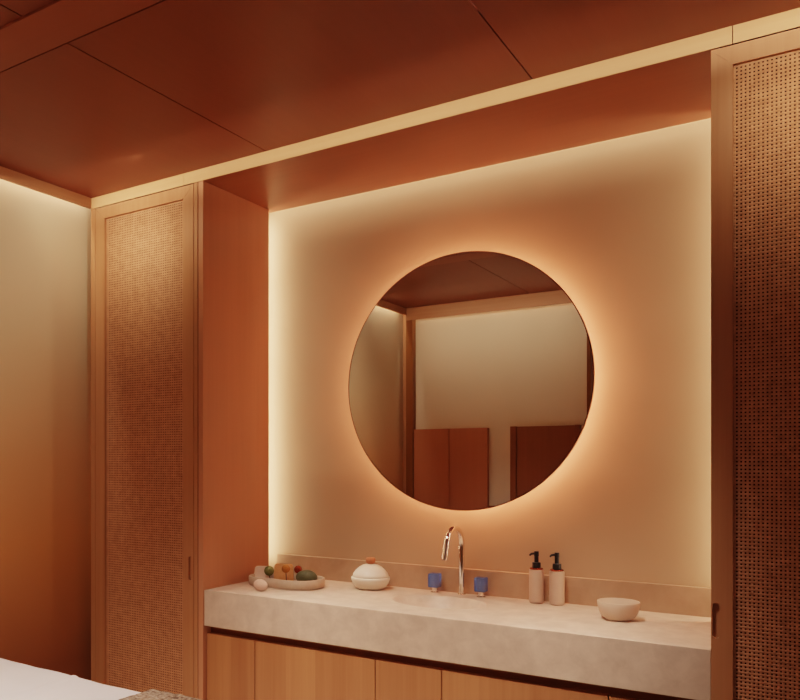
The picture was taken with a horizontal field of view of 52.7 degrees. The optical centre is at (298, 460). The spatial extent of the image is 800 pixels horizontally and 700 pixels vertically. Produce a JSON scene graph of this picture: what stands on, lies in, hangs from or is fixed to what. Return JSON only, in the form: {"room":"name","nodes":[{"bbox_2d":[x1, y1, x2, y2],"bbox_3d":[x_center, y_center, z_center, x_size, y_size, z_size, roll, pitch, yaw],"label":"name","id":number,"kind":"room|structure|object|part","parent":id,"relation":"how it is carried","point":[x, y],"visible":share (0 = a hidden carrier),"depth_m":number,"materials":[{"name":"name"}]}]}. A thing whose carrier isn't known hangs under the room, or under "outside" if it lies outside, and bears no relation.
{"room":"spa treatment room","nodes":[
{"label":"spa treatment room","id":0,"kind":"room"},
{"bbox_2d":[0,179,134,680],"bbox_3d":[-1.471,0.051,2.818,0.100,2.638,2.970,0,0,34],"label":"wall","id":1,"kind":"structure","parent":0,"point":[45,240],"depth_m":3.33,"materials":[{"name":"paint"}]},
{"bbox_2d":[0,166,90,208],"bbox_3d":[-1.526,-1.161,2.574,0.012,0.115,2.202,0,0,34],"label":"trim","id":2,"kind":"structure","parent":1,"relation":"attached to","point":[6,174],"depth_m":3.28,"materials":[{"name":"brown wood"}]},
{"bbox_2d":[0,0,799,197],"bbox_3d":[0.140,-1.161,1.469,4.010,0.026,2.232,0,0,34],"label":"ceiling","id":3,"kind":"structure","parent":0,"point":[273,74],"depth_m":2.30,"materials":[{"name":"brown wood"}]},
{"bbox_2d":[184,26,731,184],"bbox_3d":[0.343,-1.124,2.643,1.929,0.047,0.003,0,0,34],"label":"trim","id":4,"kind":"structure","parent":3,"relation":"attached to","point":[722,37],"depth_m":2.48,"materials":[{"name":"brown wood"}]},
{"bbox_2d":[135,27,799,198],"bbox_3d":[-0.208,-1.258,0.984,4.245,0.040,4.600,0,0,34],"label":"ceiling","id":5,"kind":"structure","parent":0,"point":[797,27],"depth_m":2.35,"materials":[{"name":"brown wood"}]},
{"bbox_2d":[269,118,710,587],"bbox_3d":[1.050,0.051,2.850,4.045,2.638,0.100,0,0,34],"label":"wall","id":6,"kind":"structure","parent":0,"point":[622,225],"depth_m":2.88,"materials":[{"name":"paint"}]},
{"bbox_2d":[203,47,719,212],"bbox_3d":[0.493,-1.110,2.831,1.823,0.020,0.474,0,0,34],"label":"soffit","id":7,"kind":"object","parent":6,"relation":"attached to","point":[674,92],"depth_m":2.71,"materials":[{"name":"brown wood"}]},
{"bbox_2d":[348,251,594,510],"bbox_3d":[0.627,-0.298,3.026,0.970,0.970,0.080,0,0,34],"label":"round mirror","id":8,"kind":"object","parent":6,"relation":"attached to","point":[471,382],"visible":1,"depth_m":2.97,"materials":[{"name":"clear glass"}]},
{"bbox_2d":[277,553,710,617],"bbox_3d":[0.646,0.459,3.050,1.778,0.094,0.020,0,0,34],"label":"backsplash","id":9,"kind":"structure","parent":6,"relation":"attached to","point":[652,597],"depth_m":2.93,"materials":[{"name":"stone"}]},
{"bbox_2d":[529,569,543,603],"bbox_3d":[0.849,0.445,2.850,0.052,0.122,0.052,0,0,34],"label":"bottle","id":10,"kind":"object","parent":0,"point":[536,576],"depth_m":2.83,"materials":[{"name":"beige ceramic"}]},
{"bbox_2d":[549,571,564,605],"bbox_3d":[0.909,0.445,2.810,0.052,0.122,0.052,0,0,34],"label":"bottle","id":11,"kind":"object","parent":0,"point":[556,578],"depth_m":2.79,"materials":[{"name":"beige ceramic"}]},
{"bbox_3d":[-0.208,1.410,0.984,4.245,0.080,4.600,0,0,34],"label":"floor","id":12,"kind":"structure","parent":0,"visible":0},
{"bbox_2d":[91,181,268,699],"bbox_3d":[-0.520,0.136,3.487,0.642,2.469,0.438,0,0,34],"label":"wardrobe","id":13,"kind":"object","parent":12,"relation":"on","point":[180,276],"visible":0.97,"depth_m":3.30,"materials":[{"name":"brown wood"}]},
{"bbox_2d":[91,173,183,208],"bbox_3d":[-0.683,-1.124,3.335,0.542,0.047,0.003,0,0,34],"label":"trim","id":14,"kind":"structure","parent":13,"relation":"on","point":[168,183],"depth_m":3.32,"materials":[{"name":"brown wood"}]},
{"bbox_3d":[-0.643,0.119,3.322,0.564,2.432,0.026,0,0,34],"label":"door","id":15,"kind":"part","parent":13,"relation":"part of","materials":[{"name":"brown wood"}]},
{"bbox_3d":[-0.643,0.102,3.321,0.456,2.300,0.003,0,0,34],"label":"cane panel","id":16,"kind":"part","parent":13,"relation":"part of","materials":[{"name":"brown wicker"}]},
{"bbox_3d":[-0.423,0.425,3.177,0.019,0.100,0.008,0,0,34],"label":"recessed pull","id":17,"kind":"part","parent":13,"relation":"part of","materials":[{"name":"brown wood"}]},
{"bbox_3d":[-0.263,0.136,3.315,0.024,2.469,0.437,0,0,34],"label":"panel","id":18,"kind":"part","parent":13,"relation":"part of","materials":[{"name":"brown wood"}]},
{"bbox_2d":[207,627,693,699],"bbox_3d":[0.509,1.008,2.848,1.777,0.724,0.488,0,0,34],"label":"vanity cabinet","id":19,"kind":"object","parent":12,"relation":"on","point":[241,665],"visible":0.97,"depth_m":2.77,"materials":[{"name":"oak wood"},{"name":"stone"}]},
{"bbox_3d":[-0.257,0.982,3.087,0.235,0.607,0.028,0,0,34],"label":"door","id":20,"kind":"part","parent":19,"relation":"part of","materials":[{"name":"brown wood"}]},
{"bbox_3d":[0.055,0.982,2.876,0.511,0.607,0.028,0,0,34],"label":"door","id":21,"kind":"part","parent":19,"relation":"part of","materials":[{"name":"brown wood"}]},
{"bbox_3d":[0.369,0.982,2.664,0.241,0.607,0.028,0,0,34],"label":"door","id":22,"kind":"part","parent":19,"relation":"part of","materials":[{"name":"brown wood"}]},
{"bbox_2d":[204,580,710,699],"bbox_3d":[0.509,0.576,2.846,1.778,0.140,0.509,0,0,34],"label":"countertop","id":23,"kind":"structure","parent":19,"relation":"on","point":[668,654],"depth_m":2.56,"materials":[{"name":"stone"}]},
{"bbox_2d":[254,579,267,590],"bbox_3d":[-0.148,0.483,3.103,0.067,0.045,0.045,0,0,34],"label":"pebble","id":24,"kind":"object","parent":23,"relation":"on","point":[260,585],"visible":1,"depth_m":3.08,"materials":[{"name":"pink stone"}]},
{"bbox_2d":[249,573,324,589],"bbox_3d":[-0.048,0.487,3.232,0.318,0.038,0.191,0,0,34],"label":"tray","id":25,"kind":"object","parent":23,"relation":"on","point":[319,583],"visible":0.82,"depth_m":3.13,"materials":[{"name":"stone"}]},
{"bbox_2d":[254,566,268,577],"bbox_3d":[-0.151,0.466,3.303,0.066,0.063,0.030,0,0,14],"label":"stone","id":26,"kind":"object","parent":25,"relation":"on","point":[259,570],"visible":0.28,"depth_m":3.30,"materials":[{"name":"stone"}]},
{"bbox_2d":[264,566,273,577],"bbox_3d":[-0.122,0.464,3.272,0.041,0.068,0.041,0,0,34],"label":"roller","id":27,"kind":"object","parent":25,"relation":"on","point":[269,570],"visible":0.88,"depth_m":3.26,"materials":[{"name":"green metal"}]},
{"bbox_2d":[273,563,293,580],"bbox_3d":[-0.062,0.461,3.305,0.084,0.074,0.021,0,0,8],"label":"stone","id":28,"kind":"object","parent":25,"relation":"on","point":[278,573],"visible":0.69,"depth_m":3.30,"materials":[{"name":"orange stone"}]},
{"bbox_2d":[282,565,289,579],"bbox_3d":[-0.053,0.460,3.253,0.034,0.076,0.034,0,0,34],"label":"roller","id":29,"kind":"object","parent":25,"relation":"on","point":[285,568],"visible":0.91,"depth_m":3.24,"materials":[{"name":"brown metal"}]},
{"bbox_2d":[294,565,301,572],"bbox_3d":[-0.003,0.464,3.280,0.033,0.068,0.033,0,0,34],"label":"roller","id":30,"kind":"object","parent":25,"relation":"on","point":[297,568],"visible":0.65,"depth_m":3.27,"materials":[{"name":"brown metal"}]},
{"bbox_2d":[296,570,317,580],"bbox_3d":[0.032,0.470,3.235,0.089,0.056,0.056,0,0,34],"label":"stone","id":31,"kind":"object","parent":25,"relation":"on","point":[304,575],"visible":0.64,"depth_m":3.21,"materials":[{"name":"green stone"}]},
{"bbox_2d":[351,557,389,589],"bbox_3d":[0.285,0.444,3.163,0.154,0.124,0.154,0,0,34],"label":"lidded jar","id":32,"kind":"object","parent":23,"relation":"on","point":[369,576],"visible":1,"depth_m":3.11,"materials":[{"name":"beige ceramic"}]},
{"bbox_3d":[0.285,0.432,3.163,0.143,0.051,0.143,0,0,34],"label":"lid","id":33,"kind":"part","parent":32,"relation":"part of","materials":[{"name":"beige ceramic"}]},
{"bbox_3d":[0.285,0.396,3.163,0.039,0.026,0.039,0,0,34],"label":"knob","id":34,"kind":"part","parent":32,"relation":"part of","materials":[{"name":"brown ceramic"}]},
{"bbox_2d":[428,572,440,592],"bbox_3d":[0.523,0.469,3.070,0.041,0.074,0.041,0,0,34],"label":"handle","id":35,"kind":"object","parent":23,"relation":"on","point":[434,579],"visible":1,"depth_m":3.06,"materials":[{"name":"blue glass"}]},
{"bbox_2d":[392,595,486,608],"bbox_3d":[0.503,0.547,2.869,0.350,0.083,0.252,0,0,34],"label":"basin","id":36,"kind":"object","parent":23,"relation":"in","point":[420,601],"depth_m":2.97,"materials":[{"name":"beige stone"}]},
{"bbox_2d":[442,525,465,594],"bbox_3d":[0.574,0.372,2.957,0.031,0.267,0.185,0,0,34],"label":"tap","id":37,"kind":"object","parent":23,"relation":"on","point":[453,528],"visible":1,"depth_m":3.01,"materials":[{"name":"silver metal"}]},
{"bbox_2d":[474,576,487,597],"bbox_3d":[0.677,0.469,2.964,0.041,0.074,0.041,0,0,34],"label":"handle","id":38,"kind":"object","parent":23,"relation":"on","point":[480,583],"visible":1,"depth_m":2.95,"materials":[{"name":"blue glass"}]},
{"bbox_2d":[529,551,543,603],"bbox_3d":[0.849,0.414,2.850,0.052,0.184,0.052,0,0,34],"label":"soap dispenser","id":39,"kind":"object","parent":23,"relation":"on","point":[536,572],"visible":1,"depth_m":2.83,"materials":[{"name":"beige ceramic"}]},
{"bbox_2d":[549,552,564,605],"bbox_3d":[0.909,0.414,2.810,0.052,0.184,0.052,0,0,34],"label":"soap dispenser","id":40,"kind":"object","parent":23,"relation":"on","point":[556,574],"visible":1,"depth_m":2.79,"materials":[{"name":"beige ceramic"}]},
{"bbox_2d":[597,598,639,621],"bbox_3d":[1.021,0.477,2.546,0.129,0.058,0.129,0,0,34],"label":"bowl","id":41,"kind":"object","parent":23,"relation":"on","point":[612,609],"visible":1,"depth_m":2.51,"materials":[{"name":"beige"}]},
{"bbox_3d":[0.685,0.982,2.452,0.514,0.607,0.028,0,0,34],"label":"door","id":42,"kind":"part","parent":19,"relation":"part of","materials":[{"name":"brown wood"}]},
{"bbox_3d":[1.008,0.982,2.234,0.260,0.607,0.028,0,0,34],"label":"door","id":43,"kind":"part","parent":19,"relation":"part of","materials":[{"name":"brown wood"}]},
{"bbox_2d":[711,28,799,699],"bbox_3d":[1.487,0.136,2.134,0.640,2.469,0.438,0,0,34],"label":"wardrobe","id":44,"kind":"object","parent":12,"relation":"on","point":[755,84],"visible":1,"depth_m":2.08,"materials":[{"name":"brown wood"}]},
{"bbox_3d":[1.120,0.425,2.137,0.019,0.100,0.008,0,0,34],"label":"recessed pull","id":45,"kind":"part","parent":44,"relation":"part of","materials":[{"name":"brown wood"}]},
{"bbox_3d":[-0.670,1.021,2.029,1.940,0.698,0.715,0,0,34],"label":"bed","id":46,"kind":"object","parent":12,"relation":"on","visible":0},
{"bbox_2d":[0,658,141,699],"bbox_3d":[-0.671,0.828,2.028,1.949,0.348,0.754,0,0,34],"label":"sheet","id":47,"kind":"object","parent":46,"relation":"on","point":[18,681],"visible":0.94,"depth_m":2.34,"materials":[{"name":"white fabric"}]},
{"bbox_2d":[119,689,202,699],"bbox_3d":[-0.300,0.786,1.778,0.767,0.284,0.773,0,0,34],"label":"throw","id":48,"kind":"object","parent":47,"relation":"on","point":[152,694],"visible":1,"depth_m":2.20,"materials":[{"name":"beige fabric"}]},
{"bbox_3d":[1.719,-1.158,1.178,1.061,0.020,0.949,0,0,34],"label":"ceiling","id":49,"kind":"structure","parent":0,"visible":0},
{"bbox_2d":[733,8,799,43],"bbox_3d":[1.778,-1.124,1.676,1.526,0.047,0.003,0,0,34],"label":"trim","id":50,"kind":"structure","parent":49,"relation":"attached to","point":[790,19],"depth_m":2.06,"materials":[{"name":"brown wood"}]}
]}

